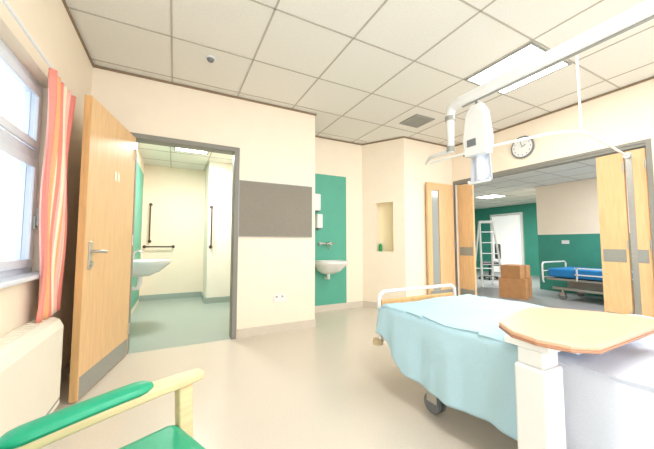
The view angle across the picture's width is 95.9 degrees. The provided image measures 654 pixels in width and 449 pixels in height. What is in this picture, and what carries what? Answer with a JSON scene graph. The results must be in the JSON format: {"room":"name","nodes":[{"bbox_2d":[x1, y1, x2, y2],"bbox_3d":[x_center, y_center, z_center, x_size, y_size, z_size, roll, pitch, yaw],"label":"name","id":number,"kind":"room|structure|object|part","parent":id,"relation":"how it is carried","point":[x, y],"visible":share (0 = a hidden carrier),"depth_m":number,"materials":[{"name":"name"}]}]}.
{"room":"hospital room","nodes":[
{"label":"hospital room","id":0,"kind":"room"},
{"bbox_2d":[0,0,92,367],"bbox_3d":[-1.236,-0.294,0.507,0.250,2.790,5.200,2,-4,-27],"label":"wall","id":1,"kind":"structure","parent":0,"point":[48,22],"depth_m":1.98,"materials":[{"name":"beige paint"}]},
{"bbox_2d":[0,271,39,288],"bbox_3d":[-1.352,0.257,0.948,0.120,0.025,2.250,2,-4,-27],"label":"windowsill","id":2,"kind":"structure","parent":1,"relation":"attached to","point":[8,281],"depth_m":1.56,"materials":[{"name":"white plastic"}]},
{"bbox_2d":[0,38,42,277],"bbox_3d":[-1.419,-0.361,0.952,0.130,1.260,2.250,2,-4,-27],"label":"window","id":3,"kind":"structure","parent":1,"relation":"in","point":[21,94],"depth_m":1.75,"materials":[{"name":"white plastic"}]},
{"bbox_3d":[-1.769,-0.092,1.560,0.010,0.680,0.700,2,-4,-27],"label":"pane","id":4,"kind":"part","parent":3,"relation":"part of","materials":[{"name":"clear glass"}]},
{"bbox_3d":[-1.769,-0.696,1.598,0.010,0.390,0.700,2,-4,-27],"label":"pane","id":5,"kind":"part","parent":3,"relation":"part of","materials":[{"name":"clear glass"}]},
{"bbox_3d":[-1.724,-0.091,1.583,0.020,0.680,0.700,2,-4,-27],"label":"sash","id":6,"kind":"part","parent":3,"relation":"part of","materials":[{"name":"white plastic"}]},
{"bbox_3d":[-1.724,-0.695,1.621,0.020,0.390,0.700,2,-4,-27],"label":"sash","id":7,"kind":"part","parent":3,"relation":"part of","materials":[{"name":"white plastic"}]},
{"bbox_3d":[-1.850,-0.042,1.879,0.030,0.140,0.025,2,-4,-27],"label":"handle","id":8,"kind":"part","parent":3,"relation":"part of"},
{"bbox_2d":[0,317,63,436],"bbox_3d":[-1.365,0.835,1.123,0.147,0.613,1.637,2,-4,-27],"label":"radiator","id":9,"kind":"object","parent":1,"relation":"attached to","point":[31,353],"visible":0.94,"depth_m":1.46,"materials":[{"name":"metal"}]},
{"bbox_2d":[0,318,49,347],"bbox_3d":[-1.375,0.529,1.114,0.067,0.003,1.515,2,-4,-27],"label":"grille","id":10,"kind":"object","parent":9,"relation":"attached to","point":[14,336],"depth_m":1.51,"materials":[{"name":"metal"}]},
{"bbox_2d":[1,0,75,322],"bbox_3d":[-1.345,-0.237,1.089,0.093,1.520,2.320,2,-4,-27],"label":"curtain","id":11,"kind":"object","parent":1,"relation":"hanging from","point":[61,103],"visible":1,"depth_m":1.83,"materials":[{"name":"orange fabric"}]},
{"bbox_3d":[-1.333,-0.985,1.143,0.017,0.018,2.320,2,-4,-27],"label":"rail","id":12,"kind":"part","parent":11,"relation":"part of","materials":[{"name":"white metal"}]},
{"bbox_2d":[60,358,70,383],"bbox_3d":[-1.092,1.049,0.429,0.012,0.100,5.080,2,-4,-27],"label":"baseboard","id":13,"kind":"structure","parent":1,"relation":"attached to","point":[65,370],"depth_m":2.34,"materials":[{"name":"plastic"}]},
{"bbox_2d":[131,149,143,312],"bbox_3d":[-2.881,0.057,4.257,0.120,2.560,3.000,2,-4,-27],"label":"wall","id":14,"kind":"structure","parent":0,"point":[139,158],"depth_m":5.13,"materials":[{"name":"beige paint"}]},
{"bbox_2d":[131,161,143,308],"bbox_3d":[-2.732,0.128,4.115,0.020,2.200,2.580,2,-4,-27],"label":"wall panel","id":15,"kind":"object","parent":14,"relation":"attached to","point":[139,179],"depth_m":4.73,"materials":[{"name":"green plastic"}]},
{"bbox_2d":[132,250,171,290],"bbox_3d":[-2.365,0.601,3.926,0.518,0.531,0.550,2,-4,-27],"label":"washbasin","id":16,"kind":"object","parent":14,"relation":"attached to","point":[144,267],"visible":0.75,"depth_m":3.77,"materials":[{"name":"white ceramic"}]},
{"bbox_2d":[133,250,142,260],"bbox_3d":[-2.485,0.403,3.877,0.115,0.141,0.024,2,-4,-27],"label":"tap","id":17,"kind":"object","parent":16,"relation":"on","point":[136,250],"depth_m":3.85,"materials":[{"name":"metal"}]},
{"bbox_3d":[-2.365,0.577,3.928,0.518,0.200,0.550,2,-4,-27],"label":"bowl","id":18,"kind":"part","parent":16,"relation":"part of","materials":[{"name":"white ceramic"}]},
{"bbox_2d":[139,164,205,300],"bbox_3d":[-2.760,0.163,5.948,1.650,2.560,0.100,2,-4,-27],"label":"wall","id":19,"kind":"structure","parent":0,"point":[177,195],"depth_m":5.78,"materials":[{"name":"beige paint"}]},
{"bbox_2d":[148,203,152,242],"bbox_3d":[-3.333,-0.032,5.555,0.058,0.760,0.092,2,-4,-27],"label":"grab rail","id":20,"kind":"object","parent":19,"relation":"attached to","point":[150,204],"visible":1,"depth_m":5.52,"materials":[{"name":"brown metal"}]},
{"bbox_2d":[142,245,174,247],"bbox_3d":[-3.191,0.421,5.600,0.538,0.060,0.092,2,-4,-27],"label":"grab rail","id":21,"kind":"object","parent":19,"relation":"attached to","point":[143,246],"visible":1,"depth_m":5.56,"materials":[{"name":"brown metal"}]},
{"bbox_2d":[140,291,229,303],"bbox_3d":[-2.555,1.374,5.609,1.727,0.100,0.676,-1,-4,10],"label":"baseboard","id":22,"kind":"structure","parent":19,"relation":"attached to","point":[199,293],"depth_m":5.55,"materials":[{"name":"green plastic"}]},
{"bbox_2d":[138,143,232,170],"bbox_3d":[-2.007,-1.239,4.847,2.200,0.100,3.100,2,-4,-27],"label":"ceiling","id":23,"kind":"structure","parent":0,"point":[145,153],"depth_m":5.21,"materials":[{"name":"tile"}]},
{"bbox_2d":[140,147,231,170],"bbox_3d":[-2.116,-1.198,4.675,1.550,0.004,2.900,2,-4,-27],"label":"trim","id":24,"kind":"structure","parent":23,"relation":"attached to","point":[170,147],"depth_m":5.14,"materials":[{"name":"beige metal"}]},
{"bbox_2d":[174,147,207,154],"bbox_3d":[-2.115,-1.197,4.619,0.500,0.012,0.500,2,-4,-27],"label":"recessed light","id":25,"kind":"object","parent":23,"relation":"in","point":[175,148],"visible":0.41,"depth_m":4.78,"materials":[{"name":"white plastic"}]},
{"bbox_2d":[91,67,314,337],"bbox_3d":[-1.375,-0.098,3.625,2.370,2.790,0.720,2,-4,-27],"label":"wall","id":26,"kind":"structure","parent":0,"point":[276,145],"depth_m":3.48,"materials":[{"name":"beige paint"}]},
{"bbox_2d":[68,95,136,402],"bbox_3d":[-1.783,0.160,2.472,0.114,2.110,0.901,1,-4,-16],"label":"door","id":27,"kind":"structure","parent":26,"relation":"in","point":[100,327],"depth_m":2.28,"materials":[{"name":"brown wood"}]},
{"bbox_3d":[-1.692,0.223,2.108,0.008,0.200,0.045,1,-4,-16],"label":"handle plate","id":28,"kind":"part","parent":27,"relation":"part of","materials":[{"name":"metal"}]},
{"bbox_3d":[-1.672,0.199,2.168,0.062,0.029,0.125,1,-4,-16],"label":"lever handle","id":29,"kind":"part","parent":27,"relation":"part of","materials":[{"name":"metal"}]},
{"bbox_3d":[-1.794,1.135,2.405,0.003,0.145,0.850,1,-4,-16],"label":"kick plate","id":30,"kind":"part","parent":27,"relation":"part of","materials":[{"name":"grey metal"}]},
{"bbox_2d":[127,132,239,353],"bbox_3d":[-1.524,0.182,3.182,1.075,2.175,0.138,2,-4,-27],"label":"trim","id":31,"kind":"structure","parent":26,"relation":"attached to","point":[140,138],"depth_m":3.31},
{"bbox_2d":[238,180,311,236],"bbox_3d":[-0.609,-0.174,3.607,0.930,0.656,0.022,2,-4,-27],"label":"pinboard","id":32,"kind":"object","parent":26,"relation":"attached to","point":[265,209],"visible":1,"depth_m":3.58,"materials":[{"name":"grey fabric"}]},
{"bbox_2d":[274,294,285,301],"bbox_3d":[-0.571,0.891,3.564,0.150,0.088,0.016,2,-4,-27],"label":"wall socket","id":33,"kind":"object","parent":26,"relation":"attached to","point":[282,297],"visible":1,"depth_m":3.56,"materials":[{"name":"white plastic"}]},
{"bbox_2d":[237,301,362,337],"bbox_3d":[-0.820,1.262,3.820,3.588,0.100,0.732,2,-4,-27],"label":"baseboard","id":34,"kind":"structure","parent":26,"relation":"attached to","point":[283,327],"depth_m":3.62,"materials":[{"name":"plastic"}]},
{"bbox_2d":[62,0,653,146],"bbox_3d":[1.003,-1.577,2.084,5.100,0.020,5.800,2,-4,-27],"label":"trim","id":35,"kind":"structure","parent":26,"relation":"attached to","point":[63,1],"depth_m":3.33,"materials":[{"name":"brown"}]},
{"bbox_2d":[202,161,232,297],"bbox_3d":[-2.074,0.153,5.796,0.570,2.560,0.800,2,-4,-27],"label":"wall","id":36,"kind":"structure","parent":0,"point":[218,177],"depth_m":5.42,"materials":[{"name":"white paint"}]},
{"bbox_2d":[209,206,212,248],"bbox_3d":[-2.077,0.042,5.297,0.058,0.780,0.092,2,-4,-27],"label":"grab rail","id":37,"kind":"object","parent":36,"relation":"attached to","point":[211,207],"visible":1,"depth_m":5.26,"materials":[{"name":"brown metal"}]},
{"bbox_2d":[40,270,634,448],"bbox_3d":[2.749,1.453,5.277,11.800,0.100,10.200,2,-4,-27],"label":"floor","id":38,"kind":"structure","parent":0,"point":[327,385],"depth_m":2.19,"materials":[{"name":"plastic"}]},
{"bbox_2d":[0,368,205,448],"bbox_3d":[-0.362,0.620,0.533,0.707,0.970,0.623,-3,-5,38],"label":"armchair","id":39,"kind":"object","parent":38,"relation":"on","point":[38,433],"visible":1,"depth_m":0.79,"materials":[{"name":"green leather"}]},
{"bbox_3d":[-0.368,0.645,0.576,0.630,0.105,0.430,-3,-5,38],"label":"seat","id":40,"kind":"part","parent":39,"relation":"part of","materials":[{"name":"green plastic"}]},
{"bbox_3d":[-0.447,0.819,0.925,0.036,0.622,0.068,-3,-5,38],"label":"leg","id":41,"kind":"part","parent":39,"relation":"part of","materials":[{"name":"brown wood"}]},
{"bbox_2d":[373,284,455,414],"bbox_3d":[1.278,0.745,1.586,0.947,0.851,2.217,2,-4,-27],"label":"hospital bed","id":42,"kind":"object","parent":38,"relation":"on","point":[433,404],"visible":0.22,"depth_m":2.36,"materials":[{"name":"white metal"}]},
{"bbox_3d":[0.795,0.733,2.518,0.894,0.407,0.030,2,-4,-27],"label":"foot rail","id":43,"kind":"part","parent":42,"relation":"part of","materials":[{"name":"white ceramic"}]},
{"bbox_3d":[0.795,0.739,2.518,0.820,0.260,0.024,2,-4,-27],"label":"foot panel","id":44,"kind":"part","parent":42,"relation":"part of","materials":[{"name":"brown wood"}]},
{"bbox_2d":[376,294,543,440],"bbox_3d":[1.079,0.794,1.978,1.064,0.454,1.119,2,-4,-27],"label":"blanket","id":45,"kind":"object","parent":42,"relation":"on","point":[455,347],"visible":0.56,"depth_m":1.67,"materials":[{"name":"blue fabric"}]},
{"bbox_2d":[575,314,653,354],"bbox_3d":[1.361,0.515,1.455,0.950,0.029,0.193,2,-4,-27],"label":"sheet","id":46,"kind":"object","parent":45,"relation":"on","point":[626,314],"visible":0.02,"depth_m":1.65,"materials":[{"name":"white fabric"}]},
{"bbox_2d":[558,334,653,448],"bbox_3d":[1.546,0.755,1.082,1.058,0.469,0.886,2,-4,-27],"label":"sheet","id":47,"kind":"object","parent":42,"relation":"on","point":[609,396],"visible":0.58,"depth_m":1.08,"materials":[{"name":"white fabric"}]},
{"bbox_2d":[476,221,500,286],"bbox_3d":[4.084,0.726,7.534,0.536,1.646,0.807,-1,-4,11],"label":"stepladder","id":48,"kind":"object","parent":38,"relation":"on","point":[479,222],"visible":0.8,"depth_m":7.46,"materials":[{"name":"white metal"}]},
{"bbox_3d":[4.124,0.756,7.735,0.528,1.609,0.393,-1,-4,11],"label":"frame","id":49,"kind":"part","parent":48,"relation":"part of","materials":[{"name":"white metal"}]},
{"bbox_2d":[479,244,500,279],"bbox_3d":[4.795,1.094,8.735,0.586,1.050,0.573,-1,-4,15],"label":"office chair","id":50,"kind":"object","parent":38,"relation":"on","point":[499,245],"visible":0.66,"depth_m":8.67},
{"bbox_3d":[4.807,1.139,8.729,0.480,0.080,0.480,-1,-4,15],"label":"seat","id":51,"kind":"part","parent":50,"relation":"part of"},
{"bbox_3d":[5.029,0.791,8.690,0.060,0.450,0.440,-1,-4,15],"label":"backrest","id":52,"kind":"part","parent":50,"relation":"part of","materials":[{"name":"black fabric"}]},
{"bbox_2d":[499,277,531,299],"bbox_3d":[3.779,1.252,5.912,0.500,0.381,0.462,4,-5,-44],"label":"cardboard box","id":53,"kind":"object","parent":38,"relation":"on","point":[508,287],"visible":0.86,"depth_m":5.74,"materials":[{"name":"brown cardboard"}]},
{"bbox_2d":[500,264,529,278],"bbox_3d":[3.770,0.934,5.905,0.420,0.251,0.362,2,-4,-33],"label":"cardboard box","id":54,"kind":"object","parent":53,"relation":"on","point":[516,271],"visible":1,"depth_m":5.77,"materials":[{"name":"brown cardboard"}]},
{"bbox_2d":[498,307,653,448],"bbox_3d":[1.085,0.782,1.215,0.788,0.732,0.588,2,-4,-27],"label":"table","id":55,"kind":"object","parent":38,"relation":"on","point":[539,333],"visible":0.94,"depth_m":1.08,"materials":[{"name":"laminate"}]},
{"bbox_3d":[0.788,0.490,1.104,0.100,0.060,0.090,2,-4,-27],"label":"post","id":56,"kind":"part","parent":55,"relation":"part of","materials":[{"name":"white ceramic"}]},
{"bbox_2d":[541,261,633,299],"bbox_3d":[5.149,1.043,5.123,0.932,0.700,2.110,2,-4,-27],"label":"hospital bed","id":57,"kind":"object","parent":38,"relation":"on","point":[582,278],"visible":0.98,"depth_m":5.49,"materials":[{"name":"blue fabric"}]},
{"bbox_3d":[4.671,0.955,6.054,0.932,0.409,0.030,2,-4,-27],"label":"rail","id":58,"kind":"part","parent":57,"relation":"part of","materials":[{"name":"white metal"}]},
{"bbox_3d":[5.151,0.893,5.128,0.860,0.160,1.930,2,-4,-27],"label":"mattress","id":59,"kind":"part","parent":57,"relation":"part of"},
{"bbox_3d":[4.753,0.881,4.940,0.020,0.240,1.000,2,-4,-27],"label":"rail","id":60,"kind":"part","parent":57,"relation":"part of","materials":[{"name":"white metal"}]},
{"bbox_2d":[315,136,362,301],"bbox_3d":[0.023,-0.023,4.817,1.450,2.790,0.120,2,-4,-27],"label":"wall","id":61,"kind":"structure","parent":0,"point":[334,158],"depth_m":4.94,"materials":[{"name":"beige paint"}]},
{"bbox_2d":[315,194,320,211],"bbox_3d":[-0.180,-0.337,4.587,0.140,0.272,0.110,2,-4,-27],"label":"paper towel dispenser","id":62,"kind":"object","parent":61,"relation":"attached to","point":[317,196],"visible":0.48,"depth_m":4.55,"materials":[{"name":"white plastic"}]},
{"bbox_2d":[315,214,322,229],"bbox_3d":[-0.129,-0.042,4.601,0.100,0.240,0.100,2,-4,-27],"label":"soap dispenser","id":63,"kind":"object","parent":61,"relation":"attached to","point":[318,217],"visible":0.95,"depth_m":4.56,"materials":[{"name":"white plastic"}]},
{"bbox_2d":[315,174,346,305],"bbox_3d":[-0.048,0.229,4.689,0.820,2.070,0.011,2,-4,-27],"label":"wall panel","id":64,"kind":"object","parent":61,"relation":"attached to","point":[332,189],"depth_m":4.75,"materials":[{"name":"green laminate"}]},
{"bbox_2d":[315,242,347,278],"bbox_3d":[0.066,0.559,4.468,0.500,0.587,0.450,2,-4,-27],"label":"washbasin","id":65,"kind":"object","parent":61,"relation":"attached to","point":[328,267],"visible":0.97,"depth_m":4.35,"materials":[{"name":"white ceramic"}]},
{"bbox_2d":[318,242,335,249],"bbox_3d":[0.000,0.335,4.611,0.328,0.122,0.160,2,-4,-27],"label":"tap","id":66,"kind":"object","parent":65,"relation":"on","point":[320,243],"depth_m":4.62,"materials":[{"name":"metal"}]},
{"bbox_3d":[0.067,0.651,4.461,0.500,0.200,0.448,2,-4,-27],"label":"bowl","id":67,"kind":"part","parent":65,"relation":"part of","materials":[{"name":"white ceramic"}]},
{"bbox_2d":[65,0,653,145],"bbox_3d":[0.918,-1.641,2.111,5.470,0.100,5.920,2,-4,-27],"label":"ceiling","id":68,"kind":"structure","parent":0,"point":[406,28],"depth_m":2.61,"materials":[{"name":"tile"}]},
{"bbox_2d":[205,55,215,62],"bbox_3d":[-1.085,-1.536,2.749,0.090,0.030,0.090,2,-4,-27],"label":"smoke detector","id":69,"kind":"object","parent":68,"relation":"attached to","point":[209,58],"visible":1,"depth_m":2.73,"materials":[{"name":"white plastic"}]},
{"bbox_2d":[68,0,653,142],"bbox_3d":[1.003,-1.591,2.084,5.100,0.004,5.800,2,-4,-27],"label":"trim","id":70,"kind":"structure","parent":68,"relation":"attached to","point":[255,1],"depth_m":2.73,"materials":[{"name":"beige metal"}]},
{"bbox_2d":[399,114,434,127],"bbox_3d":[1.267,-1.455,4.163,0.340,0.014,0.340,2,-4,-27],"label":"ceiling vent","id":71,"kind":"object","parent":68,"relation":"in","point":[417,120],"visible":1,"depth_m":4.15,"materials":[{"name":"grey metal"}]},
{"bbox_2d":[465,41,571,94],"bbox_3d":[1.891,-1.527,2.957,0.660,0.012,0.660,2,-4,-27],"label":"recessed light","id":72,"kind":"object","parent":68,"relation":"in","point":[531,50],"visible":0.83,"depth_m":2.87,"materials":[{"name":"white plastic"}]},
{"bbox_2d":[430,55,629,163],"bbox_3d":[2.193,-1.135,2.964,2.082,0.804,0.883,0,-4,8],"label":"rail","id":73,"kind":"object","parent":68,"relation":"hanging from","point":[625,155],"visible":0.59,"depth_m":2.61,"materials":[{"name":"white metal"}]},
{"bbox_2d":[425,0,653,164],"bbox_3d":[1.625,-1.159,2.000,0.303,0.872,3.125,1,-4,-22],"label":"overhead hoist","id":74,"kind":"object","parent":68,"relation":"hanging from","point":[641,13],"visible":1,"depth_m":2.02,"materials":[{"name":"white metal"}]},
{"bbox_3d":[1.194,-0.920,2.765,0.090,0.483,0.167,2,-4,-27],"label":"curved arm","id":75,"kind":"part","parent":74,"relation":"part of","materials":[{"name":"white metal"}]},
{"bbox_2d":[463,100,493,184],"bbox_3d":[1.298,-0.714,2.542,0.117,0.723,0.230,2,-4,-27],"label":"motor","id":76,"kind":"object","parent":74,"relation":"hanging from","point":[478,137],"visible":1,"depth_m":2.51,"materials":[{"name":"white plastic"}]},
{"bbox_3d":[1.239,-0.703,2.534,0.006,0.060,0.080,2,-4,-27],"label":"control panel","id":77,"kind":"part","parent":76,"relation":"part of","materials":[{"name":"grey plastic"}]},
{"bbox_2d":[362,136,405,301],"bbox_3d":[0.973,-0.015,4.950,0.732,2.790,0.200,-2,-4,30],"label":"wall","id":78,"kind":"structure","parent":0,"point":[383,194],"depth_m":4.90,"materials":[{"name":"beige paint"}]},
{"bbox_2d":[363,301,376,308],"bbox_3d":[3.082,1.220,3.164,1.308,0.100,5.991,3,-5,-42],"label":"baseboard","id":79,"kind":"structure","parent":78,"relation":"attached to","point":[368,304],"depth_m":4.89,"materials":[{"name":"plastic"}]},
{"bbox_2d":[362,137,403,144],"bbox_3d":[0.919,-1.397,4.945,0.732,0.020,0.012,-2,-4,30],"label":"trim","id":80,"kind":"structure","parent":78,"relation":"attached to","point":[398,137],"depth_m":4.93,"materials":[{"name":"brown"}]},
{"bbox_2d":[404,138,451,296],"bbox_3d":[1.703,-0.013,4.986,1.110,2.790,0.120,2,-4,-27],"label":"wall","id":81,"kind":"structure","parent":0,"point":[416,153],"depth_m":4.82,"materials":[{"name":"beige paint"}]},
{"bbox_2d":[426,182,455,294],"bbox_3d":[1.911,0.339,4.928,0.608,2.060,0.054,2,-4,-27],"label":"door","id":82,"kind":"structure","parent":81,"relation":"in","point":[439,197],"depth_m":4.92,"materials":[{"name":"brown wood"}]},
{"bbox_3d":[1.793,0.251,4.881,0.170,1.650,0.010,2,-4,-27],"label":"glass panel","id":83,"kind":"part","parent":82,"relation":"part of","materials":[{"name":"grey"}]},
{"bbox_3d":[1.914,1.217,4.858,0.560,0.280,0.003,2,-4,-27],"label":"kick plate","id":84,"kind":"part","parent":82,"relation":"part of","materials":[{"name":"grey metal"}]},
{"bbox_2d":[474,203,539,275],"bbox_3d":[6.654,0.520,10.371,0.150,2.400,4.850,2,-4,-27],"label":"wall","id":85,"kind":"structure","parent":0,"point":[529,210],"depth_m":10.11,"materials":[{"name":"green paint"}]},
{"bbox_2d":[490,212,524,271],"bbox_3d":[6.434,0.667,10.558,0.059,2.130,1.160,2,-4,-27],"label":"door","id":86,"kind":"structure","parent":85,"relation":"in","point":[509,230],"depth_m":10.46,"materials":[{"name":"white paint"}]},
{"bbox_2d":[474,152,625,209],"bbox_3d":[5.179,-0.963,6.685,6.330,0.100,10.200,2,-4,-27],"label":"ceiling","id":87,"kind":"structure","parent":0,"point":[588,169],"depth_m":6.50,"materials":[{"name":"tile"}]},
{"bbox_2d":[474,194,504,198],"bbox_3d":[4.678,-0.797,8.445,0.600,0.012,0.600,2,-4,-27],"label":"recessed light","id":88,"kind":"object","parent":87,"relation":"in","point":[491,195],"visible":0.99,"depth_m":8.40,"materials":[{"name":"white plastic"}]},
{"bbox_2d":[476,195,502,198],"bbox_3d":[4.678,-0.798,8.445,0.560,0.007,0.560,2,-4,-27],"label":"diffuser","id":89,"kind":"object","parent":88,"relation":"attached to","point":[486,196],"depth_m":8.40,"materials":[{"name":"white plastic"}]},
{"bbox_2d":[474,162,595,207],"bbox_3d":[5.125,-0.918,6.570,6.130,0.004,10.050,2,-4,-27],"label":"trim","id":90,"kind":"structure","parent":87,"relation":"attached to","point":[578,162],"depth_m":6.94,"materials":[{"name":"beige metal"}]},
{"bbox_2d":[452,79,653,295],"bbox_3d":[3.437,-0.139,2.970,0.120,2.790,5.300,2,-4,-27],"label":"wall","id":91,"kind":"structure","parent":0,"point":[624,116],"depth_m":3.61,"materials":[{"name":"beige paint"}]},
{"bbox_2d":[457,184,476,294],"bbox_3d":[2.354,0.341,4.963,0.054,2.060,0.298,2,-4,-27],"label":"door","id":92,"kind":"structure","parent":91,"relation":"in","point":[465,192],"depth_m":4.95,"materials":[{"name":"brown wood"}]},
{"bbox_3d":[2.339,0.451,4.953,0.003,0.140,0.250,2,-4,-27],"label":"push plate","id":93,"kind":"part","parent":92,"relation":"part of","materials":[{"name":"grey metal"}]},
{"bbox_3d":[2.339,1.220,4.905,0.003,0.280,0.250,2,-4,-27],"label":"kick plate","id":94,"kind":"part","parent":92,"relation":"part of","materials":[{"name":"grey metal"}]},
{"bbox_2d":[511,136,534,158],"bbox_3d":[2.762,-1.091,4.169,0.038,0.318,0.318,2,-4,-27],"label":"wall clock","id":95,"kind":"object","parent":91,"relation":"attached to","point":[522,149],"visible":0.83,"depth_m":4.16,"materials":[{"name":"white plastic"}]},
{"bbox_2d":[453,138,653,295],"bbox_3d":[2.841,0.252,4.089,0.132,2.150,2.435,2,-4,-27],"label":"trim","id":96,"kind":"structure","parent":91,"relation":"attached to","point":[646,143],"depth_m":3.53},
{"bbox_2d":[596,153,634,313],"bbox_3d":[3.223,0.237,3.299,0.054,2.060,0.248,2,-4,-24],"label":"door","id":97,"kind":"structure","parent":91,"relation":"in","point":[610,169],"depth_m":3.29,"materials":[{"name":"brown wood"}]},
{"bbox_3d":[3.208,0.347,3.289,0.003,0.140,0.200,2,-4,-24],"label":"push plate","id":98,"kind":"part","parent":97,"relation":"part of","materials":[{"name":"grey metal"}]},
{"bbox_2d":[625,148,653,317],"bbox_3d":[3.317,0.225,3.107,0.054,2.060,0.158,2,-4,-30],"label":"door","id":99,"kind":"structure","parent":91,"relation":"in","point":[636,164],"depth_m":3.11,"materials":[{"name":"brown wood"}]},
{"bbox_3d":[3.302,0.335,3.096,0.003,0.140,0.110,2,-4,-30],"label":"push plate","id":100,"kind":"part","parent":99,"relation":"part of","materials":[{"name":"grey metal"}]},
{"bbox_2d":[536,178,631,296],"bbox_3d":[7.559,0.196,5.194,3.000,2.400,5.500,2,-4,-27],"label":"wall","id":101,"kind":"structure","parent":0,"point":[569,211],"depth_m":6.41,"materials":[{"name":"beige paint"}]}
]}

